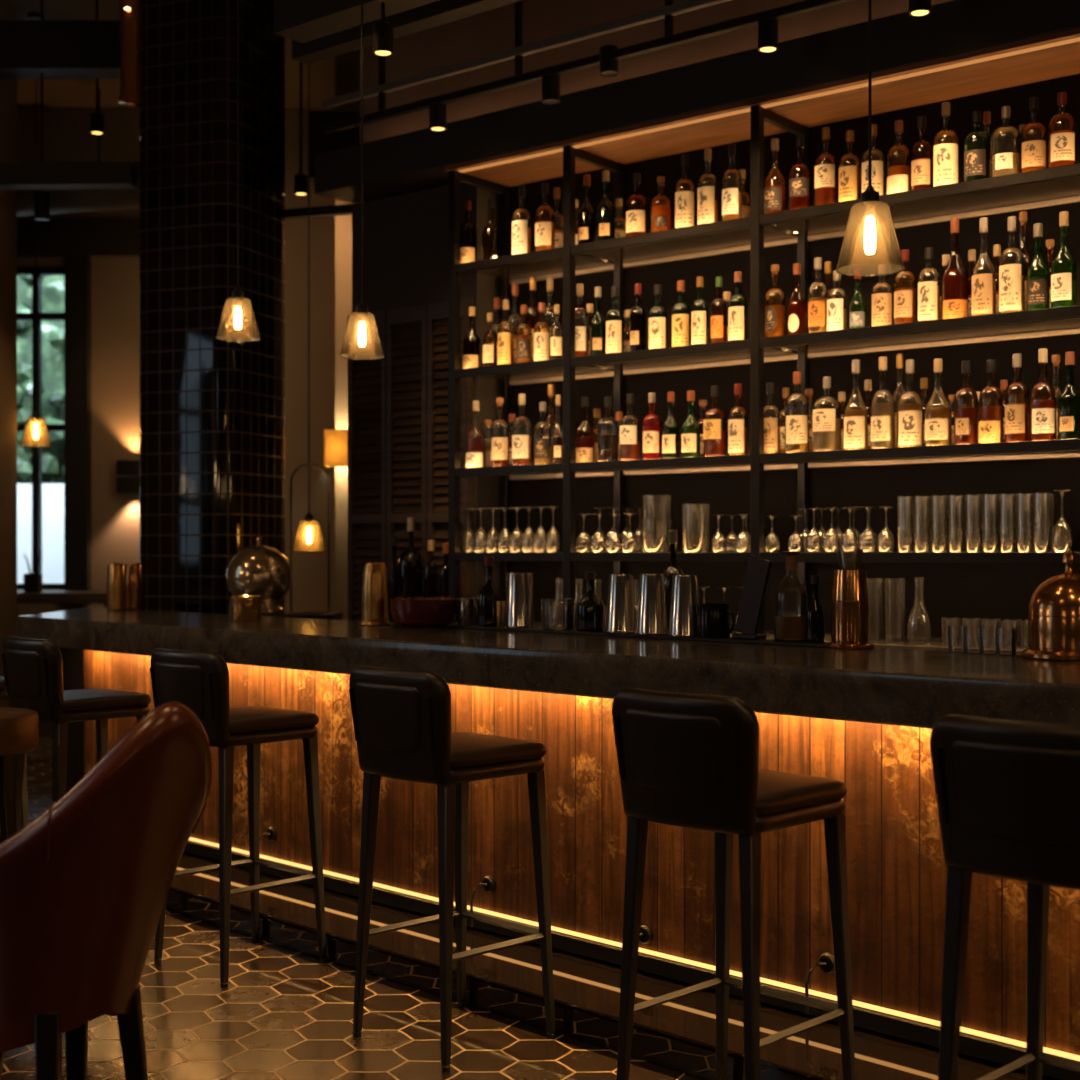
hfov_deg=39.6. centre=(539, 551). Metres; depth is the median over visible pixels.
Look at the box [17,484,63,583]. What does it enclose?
wall
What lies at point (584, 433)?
liquor bottle
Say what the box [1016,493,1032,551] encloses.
glass
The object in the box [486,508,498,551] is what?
wine glass
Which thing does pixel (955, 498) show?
glass
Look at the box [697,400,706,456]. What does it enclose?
liquor bottle
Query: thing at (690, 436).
liquor bottle
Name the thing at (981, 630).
tumbler
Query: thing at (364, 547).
shutter
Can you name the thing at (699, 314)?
liquor bottle
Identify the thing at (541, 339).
liquor bottle
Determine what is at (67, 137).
wall
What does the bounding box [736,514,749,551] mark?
wine glass
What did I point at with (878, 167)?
liquor bottle
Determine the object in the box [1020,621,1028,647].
glass
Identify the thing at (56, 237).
trim
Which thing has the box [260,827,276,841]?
outlet
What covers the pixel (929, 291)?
liquor bottle
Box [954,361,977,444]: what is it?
liquor bottle
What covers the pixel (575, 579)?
carafe
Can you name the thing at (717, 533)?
wine glass
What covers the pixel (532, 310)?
liquor bottle
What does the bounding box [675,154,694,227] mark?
liquor bottle
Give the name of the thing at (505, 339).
liquor bottle
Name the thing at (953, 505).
glass
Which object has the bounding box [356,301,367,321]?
socket
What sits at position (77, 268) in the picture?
trim
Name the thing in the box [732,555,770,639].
menu stand
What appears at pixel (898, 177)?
liquor bottle
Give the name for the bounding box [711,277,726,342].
liquor bottle
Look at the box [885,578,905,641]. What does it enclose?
glass
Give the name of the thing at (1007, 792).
bar stool
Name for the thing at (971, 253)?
liquor bottle
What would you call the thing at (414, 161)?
ceiling beam
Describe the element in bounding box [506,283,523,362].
liquor bottle
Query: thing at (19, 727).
wooden stool
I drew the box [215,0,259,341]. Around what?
pendant lamp
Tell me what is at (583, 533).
wine glass
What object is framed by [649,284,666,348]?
liquor bottle
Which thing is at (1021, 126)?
liquor bottle
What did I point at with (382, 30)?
ceiling spotlight
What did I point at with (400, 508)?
shutter
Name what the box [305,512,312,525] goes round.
socket
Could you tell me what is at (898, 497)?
glass
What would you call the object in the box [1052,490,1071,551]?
wine glass
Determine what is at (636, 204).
liquor bottle
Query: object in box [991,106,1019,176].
liquor bottle
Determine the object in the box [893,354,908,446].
liquor bottle
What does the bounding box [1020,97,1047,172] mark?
liquor bottle
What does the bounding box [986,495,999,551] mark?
glass
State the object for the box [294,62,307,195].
ceiling spotlight
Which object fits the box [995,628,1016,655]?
tumbler
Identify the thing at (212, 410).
column
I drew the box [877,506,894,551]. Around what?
wine glass
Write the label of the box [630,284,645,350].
liquor bottle
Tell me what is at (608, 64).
ceiling spotlight
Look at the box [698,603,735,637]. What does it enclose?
mug
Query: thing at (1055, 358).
liquor bottle
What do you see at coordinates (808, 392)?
liquor bottle
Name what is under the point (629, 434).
liquor bottle
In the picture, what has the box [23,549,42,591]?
planter
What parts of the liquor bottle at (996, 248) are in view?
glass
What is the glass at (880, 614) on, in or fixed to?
on the bar cabinet
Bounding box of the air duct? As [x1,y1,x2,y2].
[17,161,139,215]
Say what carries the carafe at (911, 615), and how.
on the bar cabinet
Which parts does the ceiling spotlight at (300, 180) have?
stem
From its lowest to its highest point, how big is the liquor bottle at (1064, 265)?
0.366 m
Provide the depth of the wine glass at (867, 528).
5.98 m
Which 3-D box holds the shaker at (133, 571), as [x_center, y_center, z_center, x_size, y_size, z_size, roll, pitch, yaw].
[-2.118,0.178,7.805,0.097,0.243,0.097,0,0,0]
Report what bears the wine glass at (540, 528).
on the shelving
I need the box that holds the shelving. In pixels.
[445,27,1079,639]
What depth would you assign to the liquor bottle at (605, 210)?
6.76 m
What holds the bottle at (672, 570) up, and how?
on the bar cabinet
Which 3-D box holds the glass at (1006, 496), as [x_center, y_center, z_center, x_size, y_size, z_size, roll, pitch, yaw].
[1.817,-0.106,5.772,0.060,0.222,0.059,0,0,21]
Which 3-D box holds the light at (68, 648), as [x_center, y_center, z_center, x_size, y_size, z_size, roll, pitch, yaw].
[0.059,0.442,4.802,6.500,0.024,0.010,0,0,45]
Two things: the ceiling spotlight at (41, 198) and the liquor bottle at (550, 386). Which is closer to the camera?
the liquor bottle at (550, 386)
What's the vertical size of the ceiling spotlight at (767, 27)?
0.118 m
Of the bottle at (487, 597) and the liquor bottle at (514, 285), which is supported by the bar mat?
the bottle at (487, 597)
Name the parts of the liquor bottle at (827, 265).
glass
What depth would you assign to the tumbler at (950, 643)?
4.47 m
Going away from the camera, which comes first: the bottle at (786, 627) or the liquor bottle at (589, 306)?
the bottle at (786, 627)
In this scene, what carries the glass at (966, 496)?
on the shelving
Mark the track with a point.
(670, 9)
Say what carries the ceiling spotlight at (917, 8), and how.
attached to the track
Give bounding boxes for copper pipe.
[118,0,143,106]
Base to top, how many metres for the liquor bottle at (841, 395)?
0.261 m
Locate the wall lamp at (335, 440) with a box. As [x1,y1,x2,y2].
[324,429,347,467]
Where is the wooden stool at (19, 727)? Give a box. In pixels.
[0,707,38,841]
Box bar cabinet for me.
[353,620,1027,654]
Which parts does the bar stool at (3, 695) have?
seat, seat frame, leg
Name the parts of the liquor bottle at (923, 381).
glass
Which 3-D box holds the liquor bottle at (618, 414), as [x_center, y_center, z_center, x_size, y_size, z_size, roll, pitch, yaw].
[0.365,-0.524,6.924,0.082,0.245,0.082,0,0,0]
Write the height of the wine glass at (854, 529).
0.185 m
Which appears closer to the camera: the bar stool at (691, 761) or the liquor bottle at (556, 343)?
the bar stool at (691, 761)
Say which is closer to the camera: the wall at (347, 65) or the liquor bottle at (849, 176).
the liquor bottle at (849, 176)
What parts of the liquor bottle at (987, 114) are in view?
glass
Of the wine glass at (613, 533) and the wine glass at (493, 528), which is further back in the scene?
the wine glass at (493, 528)
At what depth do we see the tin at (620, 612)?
5.33 m
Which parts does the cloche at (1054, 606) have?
knob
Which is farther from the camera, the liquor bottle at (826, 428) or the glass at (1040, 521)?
the liquor bottle at (826, 428)
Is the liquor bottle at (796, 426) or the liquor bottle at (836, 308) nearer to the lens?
the liquor bottle at (836, 308)
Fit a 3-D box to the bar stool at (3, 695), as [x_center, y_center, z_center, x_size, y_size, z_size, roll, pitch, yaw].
[-2.520,0.861,6.480,0.478,1.078,0.422,0,0,-45]
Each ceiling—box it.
[11,0,334,108]
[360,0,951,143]
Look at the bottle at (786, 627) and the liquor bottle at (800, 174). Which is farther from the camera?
the liquor bottle at (800, 174)
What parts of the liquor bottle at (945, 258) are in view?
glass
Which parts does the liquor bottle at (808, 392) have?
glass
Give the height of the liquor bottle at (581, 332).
0.354 m
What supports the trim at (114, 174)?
attached to the wall
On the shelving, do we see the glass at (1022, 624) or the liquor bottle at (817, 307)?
the liquor bottle at (817, 307)
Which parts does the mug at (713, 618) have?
handle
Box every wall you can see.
[17,109,334,734]
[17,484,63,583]
[335,49,359,619]
[352,183,500,597]
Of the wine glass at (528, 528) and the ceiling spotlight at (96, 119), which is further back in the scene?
the ceiling spotlight at (96, 119)
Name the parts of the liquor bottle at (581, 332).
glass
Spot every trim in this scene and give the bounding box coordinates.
[0,20,119,78]
[0,161,136,189]
[17,218,139,256]
[64,255,90,590]
[274,0,438,42]
[285,204,353,219]
[292,0,521,63]
[310,111,359,185]
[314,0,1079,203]
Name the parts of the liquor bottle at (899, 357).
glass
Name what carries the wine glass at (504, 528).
on the shelving
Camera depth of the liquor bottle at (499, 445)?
7.17 m
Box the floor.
[0,735,704,1079]
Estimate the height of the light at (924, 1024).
0.009 m
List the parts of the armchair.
leg, leg, leg, leg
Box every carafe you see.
[549,579,562,626]
[575,579,582,627]
[594,579,606,628]
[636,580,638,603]
[907,577,930,641]
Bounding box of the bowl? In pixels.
[390,598,455,627]
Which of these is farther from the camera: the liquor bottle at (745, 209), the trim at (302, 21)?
the liquor bottle at (745, 209)
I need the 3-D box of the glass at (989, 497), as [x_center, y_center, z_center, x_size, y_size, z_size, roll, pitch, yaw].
[1.765,-0.106,5.815,0.059,0.222,0.060,0,0,-23]
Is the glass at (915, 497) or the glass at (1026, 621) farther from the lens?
the glass at (915, 497)
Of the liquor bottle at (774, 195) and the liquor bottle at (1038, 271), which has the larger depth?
the liquor bottle at (774, 195)
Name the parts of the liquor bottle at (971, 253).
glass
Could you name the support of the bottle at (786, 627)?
on the bar mat
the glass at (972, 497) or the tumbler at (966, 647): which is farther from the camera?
the glass at (972, 497)
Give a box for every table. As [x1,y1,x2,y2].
[17,591,106,607]
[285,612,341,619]
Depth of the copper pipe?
7.85 m
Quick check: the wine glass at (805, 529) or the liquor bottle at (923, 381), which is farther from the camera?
the wine glass at (805, 529)
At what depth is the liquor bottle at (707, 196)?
6.43 m
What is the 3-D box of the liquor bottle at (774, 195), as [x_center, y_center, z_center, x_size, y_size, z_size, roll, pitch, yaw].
[0.981,-1.556,6.263,0.094,0.337,0.094,0,0,0]
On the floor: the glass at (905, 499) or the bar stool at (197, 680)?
the bar stool at (197, 680)
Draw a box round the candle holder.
[230,595,261,621]
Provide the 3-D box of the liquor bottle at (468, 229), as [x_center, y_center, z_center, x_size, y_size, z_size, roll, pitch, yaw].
[-0.352,-1.550,7.319,0.091,0.326,0.091,0,0,0]
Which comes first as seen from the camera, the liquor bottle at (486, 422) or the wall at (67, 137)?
the liquor bottle at (486, 422)
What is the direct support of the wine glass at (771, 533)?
on the shelving
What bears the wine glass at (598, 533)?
on the shelving
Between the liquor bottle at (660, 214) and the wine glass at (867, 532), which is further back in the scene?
the liquor bottle at (660, 214)
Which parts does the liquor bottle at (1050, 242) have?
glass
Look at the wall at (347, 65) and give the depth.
9.60 m
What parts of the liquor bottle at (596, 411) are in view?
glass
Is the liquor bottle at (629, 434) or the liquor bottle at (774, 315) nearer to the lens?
the liquor bottle at (774, 315)
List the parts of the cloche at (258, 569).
knob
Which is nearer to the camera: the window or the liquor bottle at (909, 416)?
the liquor bottle at (909, 416)
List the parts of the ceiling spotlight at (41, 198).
stem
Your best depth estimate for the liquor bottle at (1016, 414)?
5.59 m
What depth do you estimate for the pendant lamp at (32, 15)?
9.50 m
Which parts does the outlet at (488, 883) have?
cord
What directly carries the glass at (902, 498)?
on the shelving
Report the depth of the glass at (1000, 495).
5.60 m
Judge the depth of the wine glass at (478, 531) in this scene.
7.26 m
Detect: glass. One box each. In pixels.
[462,508,474,551]
[474,508,486,551]
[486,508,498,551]
[498,507,510,551]
[510,507,522,551]
[522,507,534,551]
[534,506,546,551]
[546,506,559,551]
[576,514,591,551]
[591,514,606,551]
[593,507,606,551]
[606,507,619,551]
[606,513,621,551]
[620,507,632,551]
[622,513,637,551]
[632,507,642,551]
[642,519,671,551]
[643,495,670,518]
[682,504,709,551]
[698,586,710,603]
[711,515,723,551]
[712,514,725,551]
[717,587,731,633]
[726,515,737,551]
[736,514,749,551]
[739,515,749,551]
[764,516,779,551]
[788,515,803,551]
[798,509,813,551]
[806,508,821,551]
[814,509,829,551]
[824,507,839,551]
[830,508,845,551]
[842,507,857,551]
[846,508,860,551]
[860,507,875,551]
[863,508,877,551]
[869,578,882,640]
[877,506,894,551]
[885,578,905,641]
[897,496,912,551]
[901,497,914,551]
[904,498,906,551]
[914,496,929,551]
[918,497,931,551]
[921,497,923,551]
[931,495,946,551]
[935,496,948,551]
[937,497,940,551]
[941,617,958,642]
[943,619,960,644]
[948,495,964,551]
[952,496,965,551]
[954,497,957,551]
[962,619,980,644]
[965,494,981,551]
[969,495,982,551]
[971,496,974,551]
[982,494,998,551]
[982,620,1000,645]
[983,618,1000,643]
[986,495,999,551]
[988,496,990,551]
[999,494,1015,551]
[1001,620,1019,646]
[1003,495,1016,551]
[1004,619,1021,644]
[1005,495,1007,551]
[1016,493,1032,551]
[1020,494,1033,551]
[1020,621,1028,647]
[1022,495,1024,551]
[1025,620,1027,645]
[1033,493,1050,551]
[1037,494,1051,551]
[1039,494,1053,551]
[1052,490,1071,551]
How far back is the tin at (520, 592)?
5.69 m
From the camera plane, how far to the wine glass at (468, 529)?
7.30 m
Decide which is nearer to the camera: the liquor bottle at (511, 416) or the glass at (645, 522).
the glass at (645, 522)
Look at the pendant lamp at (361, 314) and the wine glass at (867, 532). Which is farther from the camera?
the wine glass at (867, 532)
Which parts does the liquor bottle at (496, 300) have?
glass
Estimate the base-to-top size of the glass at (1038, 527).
0.222 m
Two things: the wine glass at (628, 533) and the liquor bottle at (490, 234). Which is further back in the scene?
the liquor bottle at (490, 234)
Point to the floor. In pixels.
(282, 1013)
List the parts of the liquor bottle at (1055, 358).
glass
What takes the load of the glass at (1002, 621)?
on the bar cabinet
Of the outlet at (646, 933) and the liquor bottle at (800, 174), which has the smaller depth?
the outlet at (646, 933)
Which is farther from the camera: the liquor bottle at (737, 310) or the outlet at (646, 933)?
the liquor bottle at (737, 310)
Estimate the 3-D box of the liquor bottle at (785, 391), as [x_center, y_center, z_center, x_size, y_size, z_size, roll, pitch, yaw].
[1.046,-0.549,6.375,0.075,0.296,0.076,0,0,0]
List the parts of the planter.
pot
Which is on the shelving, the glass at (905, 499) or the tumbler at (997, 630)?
the glass at (905, 499)
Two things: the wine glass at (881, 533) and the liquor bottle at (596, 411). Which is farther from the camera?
the liquor bottle at (596, 411)
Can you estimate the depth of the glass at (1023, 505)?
5.72 m
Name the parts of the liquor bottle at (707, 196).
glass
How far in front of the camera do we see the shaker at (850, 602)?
4.64 m
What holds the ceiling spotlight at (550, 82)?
attached to the track
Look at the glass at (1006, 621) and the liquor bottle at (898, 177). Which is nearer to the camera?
the glass at (1006, 621)
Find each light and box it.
[68,648,931,728]
[189,837,1079,1060]
[458,37,1079,172]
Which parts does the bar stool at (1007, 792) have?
rail, leg, backrest, leg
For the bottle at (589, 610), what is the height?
0.216 m
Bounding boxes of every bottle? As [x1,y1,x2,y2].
[398,518,423,597]
[423,540,438,597]
[439,543,447,596]
[460,200,476,262]
[463,307,480,367]
[466,401,485,467]
[477,557,500,626]
[482,198,499,259]
[483,313,496,365]
[484,420,491,466]
[488,298,504,364]
[491,398,508,465]
[498,300,513,364]
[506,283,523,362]
[509,414,514,465]
[512,185,531,254]
[512,394,531,465]
[516,305,531,362]
[524,277,540,360]
[534,303,549,360]
[534,402,551,463]
[535,182,554,250]
[541,278,558,336]
[542,384,559,437]
[549,187,562,247]
[550,305,562,359]
[552,395,562,463]
[575,199,577,244]
[575,284,587,356]
[576,397,593,461]
[576,572,603,631]
[578,174,595,243]
[587,304,592,355]
[590,287,605,354]
[593,409,604,461]
[597,170,614,240]
[597,397,618,460]
[606,286,623,353]
[614,412,621,459]
[615,198,625,237]
[620,394,639,459]
[624,310,630,351]
[626,173,647,235]
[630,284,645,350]
[643,393,660,458]
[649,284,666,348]
[651,176,670,231]
[662,392,678,457]
[663,530,682,631]
[672,280,689,346]
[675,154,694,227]
[681,391,699,456]
[691,276,707,344]
[697,148,717,224]
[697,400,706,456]
[704,386,725,455]
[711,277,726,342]
[722,143,741,220]
[723,291,730,340]
[728,271,746,340]
[728,384,746,454]
[738,169,749,217]
[764,138,785,213]
[764,264,785,336]
[764,383,779,453]
[774,551,807,641]
[780,388,793,452]
[785,372,808,452]
[787,263,806,334]
[789,135,810,209]
[805,389,812,450]
[806,575,824,642]
[808,257,827,332]
[813,377,840,450]
[814,127,837,205]
[820,261,835,298]
[827,271,846,330]
[835,392,845,449]
[839,130,860,201]
[844,360,867,449]
[849,269,866,328]
[861,124,884,194]
[864,380,871,448]
[871,264,892,325]
[871,357,894,448]
[887,120,910,193]
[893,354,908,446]
[894,249,915,323]
[897,360,922,446]
[911,116,932,189]
[918,247,939,321]
[920,378,927,445]
[925,359,951,445]
[933,102,959,186]
[940,254,949,318]
[942,217,968,318]
[949,395,954,444]
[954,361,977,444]
[964,111,989,181]
[968,249,975,315]
[972,217,995,315]
[976,392,979,443]
[979,360,1002,442]
[983,111,990,176]
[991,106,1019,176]
[993,244,1000,313]
[996,380,1007,441]
[999,216,1024,312]
[1005,354,1028,441]
[1014,211,1031,310]
[1019,124,1026,133]
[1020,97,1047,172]
[1027,223,1048,309]
[1030,349,1055,440]
[1046,239,1053,307]
[1048,92,1075,167]
[1048,355,1060,439]
[1051,211,1076,307]
[1058,352,1079,439]
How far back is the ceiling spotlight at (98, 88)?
10.99 m
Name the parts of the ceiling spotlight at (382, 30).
stem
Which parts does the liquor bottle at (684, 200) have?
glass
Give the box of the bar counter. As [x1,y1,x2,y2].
[0,607,1079,1079]
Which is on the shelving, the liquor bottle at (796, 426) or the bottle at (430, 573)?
the liquor bottle at (796, 426)
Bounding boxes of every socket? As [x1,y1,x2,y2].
[32,410,39,422]
[232,286,243,306]
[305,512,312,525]
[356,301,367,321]
[861,185,878,217]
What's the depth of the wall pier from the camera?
9.20 m
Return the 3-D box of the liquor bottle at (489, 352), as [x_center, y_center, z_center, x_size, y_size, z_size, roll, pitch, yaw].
[-0.242,-1.017,7.247,0.068,0.276,0.068,0,0,0]
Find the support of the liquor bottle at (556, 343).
on the shelving
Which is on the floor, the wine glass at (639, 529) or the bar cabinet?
the bar cabinet
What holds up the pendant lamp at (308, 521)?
hanging from the ceiling at (57, 93)
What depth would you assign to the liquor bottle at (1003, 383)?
5.77 m
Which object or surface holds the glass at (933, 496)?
on the shelving
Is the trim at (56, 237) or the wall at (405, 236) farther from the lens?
the trim at (56, 237)
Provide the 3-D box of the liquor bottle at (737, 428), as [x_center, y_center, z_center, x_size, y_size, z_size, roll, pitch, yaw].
[0.838,-0.556,6.353,0.080,0.310,0.080,0,0,0]
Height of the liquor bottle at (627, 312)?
0.233 m
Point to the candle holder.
(245, 608)
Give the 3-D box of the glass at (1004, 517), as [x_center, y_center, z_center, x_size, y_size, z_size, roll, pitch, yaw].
[1.783,-0.106,5.691,0.060,0.222,0.059,0,0,26]
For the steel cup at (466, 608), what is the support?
on the bar mat
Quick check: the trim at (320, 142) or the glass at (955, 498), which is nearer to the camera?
the glass at (955, 498)
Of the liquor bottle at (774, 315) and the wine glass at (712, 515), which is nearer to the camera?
the liquor bottle at (774, 315)
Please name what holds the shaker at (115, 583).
on the bar counter
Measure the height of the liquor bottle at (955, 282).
0.406 m
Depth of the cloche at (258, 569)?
7.27 m
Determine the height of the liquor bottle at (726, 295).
0.258 m
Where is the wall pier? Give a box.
[0,0,16,706]
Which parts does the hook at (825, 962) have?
cord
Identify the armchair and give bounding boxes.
[0,702,211,1079]
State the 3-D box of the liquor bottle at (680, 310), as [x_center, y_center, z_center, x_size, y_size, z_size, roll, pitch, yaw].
[0.617,-1.032,6.562,0.081,0.306,0.082,0,0,0]
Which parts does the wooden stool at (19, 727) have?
leg, leg, seat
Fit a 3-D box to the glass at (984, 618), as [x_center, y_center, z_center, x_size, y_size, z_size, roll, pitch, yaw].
[1.717,0.301,5.699,0.067,0.095,0.068,0,0,37]
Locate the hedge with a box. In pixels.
[17,276,63,483]
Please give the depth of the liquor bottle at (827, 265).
6.25 m
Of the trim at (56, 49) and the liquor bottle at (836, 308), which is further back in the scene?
the trim at (56, 49)
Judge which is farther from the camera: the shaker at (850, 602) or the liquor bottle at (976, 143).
the liquor bottle at (976, 143)
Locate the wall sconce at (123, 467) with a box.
[116,460,139,492]
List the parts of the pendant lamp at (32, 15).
lamp shade, cord, bulb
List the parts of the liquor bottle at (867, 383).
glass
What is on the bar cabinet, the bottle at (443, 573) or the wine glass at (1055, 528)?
the bottle at (443, 573)
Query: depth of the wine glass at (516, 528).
7.11 m
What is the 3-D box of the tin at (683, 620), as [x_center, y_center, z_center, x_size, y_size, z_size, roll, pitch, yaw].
[0.499,0.184,5.161,0.120,0.210,0.120,0,0,0]
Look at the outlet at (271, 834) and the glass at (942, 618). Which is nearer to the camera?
the glass at (942, 618)
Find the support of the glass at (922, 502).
on the shelving
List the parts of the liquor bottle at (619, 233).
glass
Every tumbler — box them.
[541,598,574,629]
[948,626,967,652]
[963,627,984,653]
[979,627,1000,654]
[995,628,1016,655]
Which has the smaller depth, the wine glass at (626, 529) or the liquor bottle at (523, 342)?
the wine glass at (626, 529)
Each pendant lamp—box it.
[21,12,50,446]
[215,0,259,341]
[292,64,325,550]
[340,0,383,358]
[836,0,904,275]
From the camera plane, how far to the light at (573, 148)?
6.17 m
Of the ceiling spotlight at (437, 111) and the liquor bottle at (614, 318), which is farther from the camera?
the ceiling spotlight at (437, 111)
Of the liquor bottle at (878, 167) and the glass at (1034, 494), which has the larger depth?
the liquor bottle at (878, 167)
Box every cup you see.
[456,598,476,624]
[496,601,505,626]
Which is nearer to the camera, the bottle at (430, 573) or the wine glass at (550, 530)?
the wine glass at (550, 530)
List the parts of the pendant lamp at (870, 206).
cord, bulb, lamp shade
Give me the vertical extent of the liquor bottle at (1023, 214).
0.420 m
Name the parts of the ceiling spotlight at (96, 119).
stem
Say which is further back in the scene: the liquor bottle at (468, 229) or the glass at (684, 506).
the liquor bottle at (468, 229)
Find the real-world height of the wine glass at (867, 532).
0.185 m
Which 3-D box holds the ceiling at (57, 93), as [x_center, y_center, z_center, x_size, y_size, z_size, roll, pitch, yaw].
[-0.400,-3.450,4.850,9.600,0.100,14.700,0,0,0]
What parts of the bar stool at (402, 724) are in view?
rail, leg, backrest, rail, leg, leg, seat frame, seat, leg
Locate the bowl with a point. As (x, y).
(405, 613)
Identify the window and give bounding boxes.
[17,267,63,589]
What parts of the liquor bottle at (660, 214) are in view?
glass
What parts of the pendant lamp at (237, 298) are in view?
lamp shade, cord, bulb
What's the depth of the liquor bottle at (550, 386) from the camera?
7.18 m
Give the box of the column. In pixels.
[140,0,284,616]
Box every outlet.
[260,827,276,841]
[470,875,495,926]
[639,924,652,943]
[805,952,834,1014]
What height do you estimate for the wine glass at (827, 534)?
0.185 m
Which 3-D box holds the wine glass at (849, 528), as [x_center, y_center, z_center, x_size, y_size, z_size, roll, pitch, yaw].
[1.248,-0.088,6.039,0.066,0.185,0.066,0,0,44]
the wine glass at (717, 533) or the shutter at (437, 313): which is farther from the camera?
the shutter at (437, 313)
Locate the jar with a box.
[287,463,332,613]
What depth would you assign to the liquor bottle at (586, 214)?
6.85 m
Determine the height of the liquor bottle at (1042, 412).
0.348 m
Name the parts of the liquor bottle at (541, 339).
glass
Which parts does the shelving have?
post, rail, post, rail, rail, rail, rail, rail, rail, rail, post, rail, post, rail, rail, rail, rail, rail, rail, rail, post, rail, post, rail, rail, rail, rail, rail, rail, rail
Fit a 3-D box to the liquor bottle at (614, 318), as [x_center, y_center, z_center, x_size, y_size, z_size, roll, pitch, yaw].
[0.339,-1.039,6.785,0.081,0.320,0.081,0,0,0]
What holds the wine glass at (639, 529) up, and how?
on the shelving
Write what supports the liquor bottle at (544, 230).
on the shelving
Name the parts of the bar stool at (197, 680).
rail, leg, backrest, rail, leg, leg, seat frame, seat, leg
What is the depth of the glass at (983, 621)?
5.57 m
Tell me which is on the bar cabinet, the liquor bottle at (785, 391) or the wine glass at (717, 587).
the wine glass at (717, 587)
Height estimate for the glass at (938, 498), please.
0.222 m
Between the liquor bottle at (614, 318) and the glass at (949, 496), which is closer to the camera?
the glass at (949, 496)
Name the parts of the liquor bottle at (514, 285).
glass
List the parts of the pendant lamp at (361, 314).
lamp shade, cord, bulb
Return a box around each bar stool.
[0,676,28,828]
[1,636,150,831]
[149,648,326,987]
[349,665,555,1071]
[612,688,855,1079]
[929,715,1079,1079]
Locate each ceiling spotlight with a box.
[34,0,49,220]
[90,0,103,134]
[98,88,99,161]
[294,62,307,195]
[373,2,392,56]
[429,102,446,131]
[542,73,559,104]
[600,44,617,76]
[758,17,777,52]
[909,0,930,16]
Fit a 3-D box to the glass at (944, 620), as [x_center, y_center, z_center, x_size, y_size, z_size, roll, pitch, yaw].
[1.561,0.301,5.684,0.068,0.095,0.067,0,0,-22]
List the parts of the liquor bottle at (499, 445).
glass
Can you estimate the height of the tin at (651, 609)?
0.212 m
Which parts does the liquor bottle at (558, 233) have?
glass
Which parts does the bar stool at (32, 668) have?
rail, leg, backrest, rail, leg, leg, seat frame, seat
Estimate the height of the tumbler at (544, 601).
0.115 m
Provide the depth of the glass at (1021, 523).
5.64 m
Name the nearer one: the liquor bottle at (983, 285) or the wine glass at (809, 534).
the liquor bottle at (983, 285)
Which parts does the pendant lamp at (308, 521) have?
lamp shade, cord, bulb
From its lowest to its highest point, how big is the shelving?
2.217 m
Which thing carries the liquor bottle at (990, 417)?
on the shelving
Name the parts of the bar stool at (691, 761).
rail, leg, backrest, leg, rail, leg, seat frame, seat, leg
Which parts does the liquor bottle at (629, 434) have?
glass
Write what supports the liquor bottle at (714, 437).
on the shelving
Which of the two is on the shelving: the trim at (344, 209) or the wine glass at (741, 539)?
the wine glass at (741, 539)
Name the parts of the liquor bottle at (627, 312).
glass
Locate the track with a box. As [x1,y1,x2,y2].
[322,0,854,133]
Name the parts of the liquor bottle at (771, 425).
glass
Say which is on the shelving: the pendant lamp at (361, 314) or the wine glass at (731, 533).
the wine glass at (731, 533)
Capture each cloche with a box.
[226,537,291,613]
[1021,551,1079,661]
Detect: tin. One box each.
[505,573,534,627]
[604,574,635,633]
[635,574,667,634]
[668,575,698,636]
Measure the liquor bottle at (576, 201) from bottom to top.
0.276 m
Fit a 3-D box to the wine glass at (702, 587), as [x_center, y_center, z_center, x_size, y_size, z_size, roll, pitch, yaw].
[0.708,0.249,6.474,0.072,0.200,0.072,0,0,44]
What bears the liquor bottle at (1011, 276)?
on the shelving
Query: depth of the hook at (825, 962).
4.18 m
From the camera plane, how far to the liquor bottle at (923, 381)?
5.97 m
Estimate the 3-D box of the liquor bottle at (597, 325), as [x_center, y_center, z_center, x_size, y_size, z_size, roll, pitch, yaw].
[0.264,-1.043,6.830,0.072,0.328,0.073,0,0,0]
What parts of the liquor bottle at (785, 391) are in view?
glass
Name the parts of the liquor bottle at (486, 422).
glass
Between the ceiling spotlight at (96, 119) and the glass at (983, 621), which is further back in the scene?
the ceiling spotlight at (96, 119)
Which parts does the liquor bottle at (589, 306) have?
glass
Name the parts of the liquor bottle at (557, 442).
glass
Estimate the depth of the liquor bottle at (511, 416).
7.31 m
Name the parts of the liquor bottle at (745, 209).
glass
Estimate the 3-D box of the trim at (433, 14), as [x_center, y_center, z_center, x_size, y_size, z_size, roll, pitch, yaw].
[0.480,-2.400,5.823,4.164,0.140,0.101,0,0,39]
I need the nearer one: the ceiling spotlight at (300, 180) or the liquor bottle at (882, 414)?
the liquor bottle at (882, 414)
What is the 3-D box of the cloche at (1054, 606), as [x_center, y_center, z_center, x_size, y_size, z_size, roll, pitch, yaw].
[1.489,0.148,4.221,0.256,0.303,0.256,0,0,0]
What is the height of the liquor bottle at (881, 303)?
0.261 m
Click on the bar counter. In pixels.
(864, 720)
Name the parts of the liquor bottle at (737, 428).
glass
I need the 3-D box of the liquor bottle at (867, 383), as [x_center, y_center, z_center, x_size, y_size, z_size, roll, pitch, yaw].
[1.342,-0.552,6.136,0.072,0.302,0.073,0,0,0]
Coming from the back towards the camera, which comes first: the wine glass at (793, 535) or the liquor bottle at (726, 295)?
the liquor bottle at (726, 295)
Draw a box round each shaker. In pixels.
[106,563,125,610]
[125,563,142,609]
[358,563,391,625]
[825,549,874,648]
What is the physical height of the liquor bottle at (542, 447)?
0.303 m
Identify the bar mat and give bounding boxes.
[449,625,827,647]
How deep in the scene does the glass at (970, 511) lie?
5.76 m

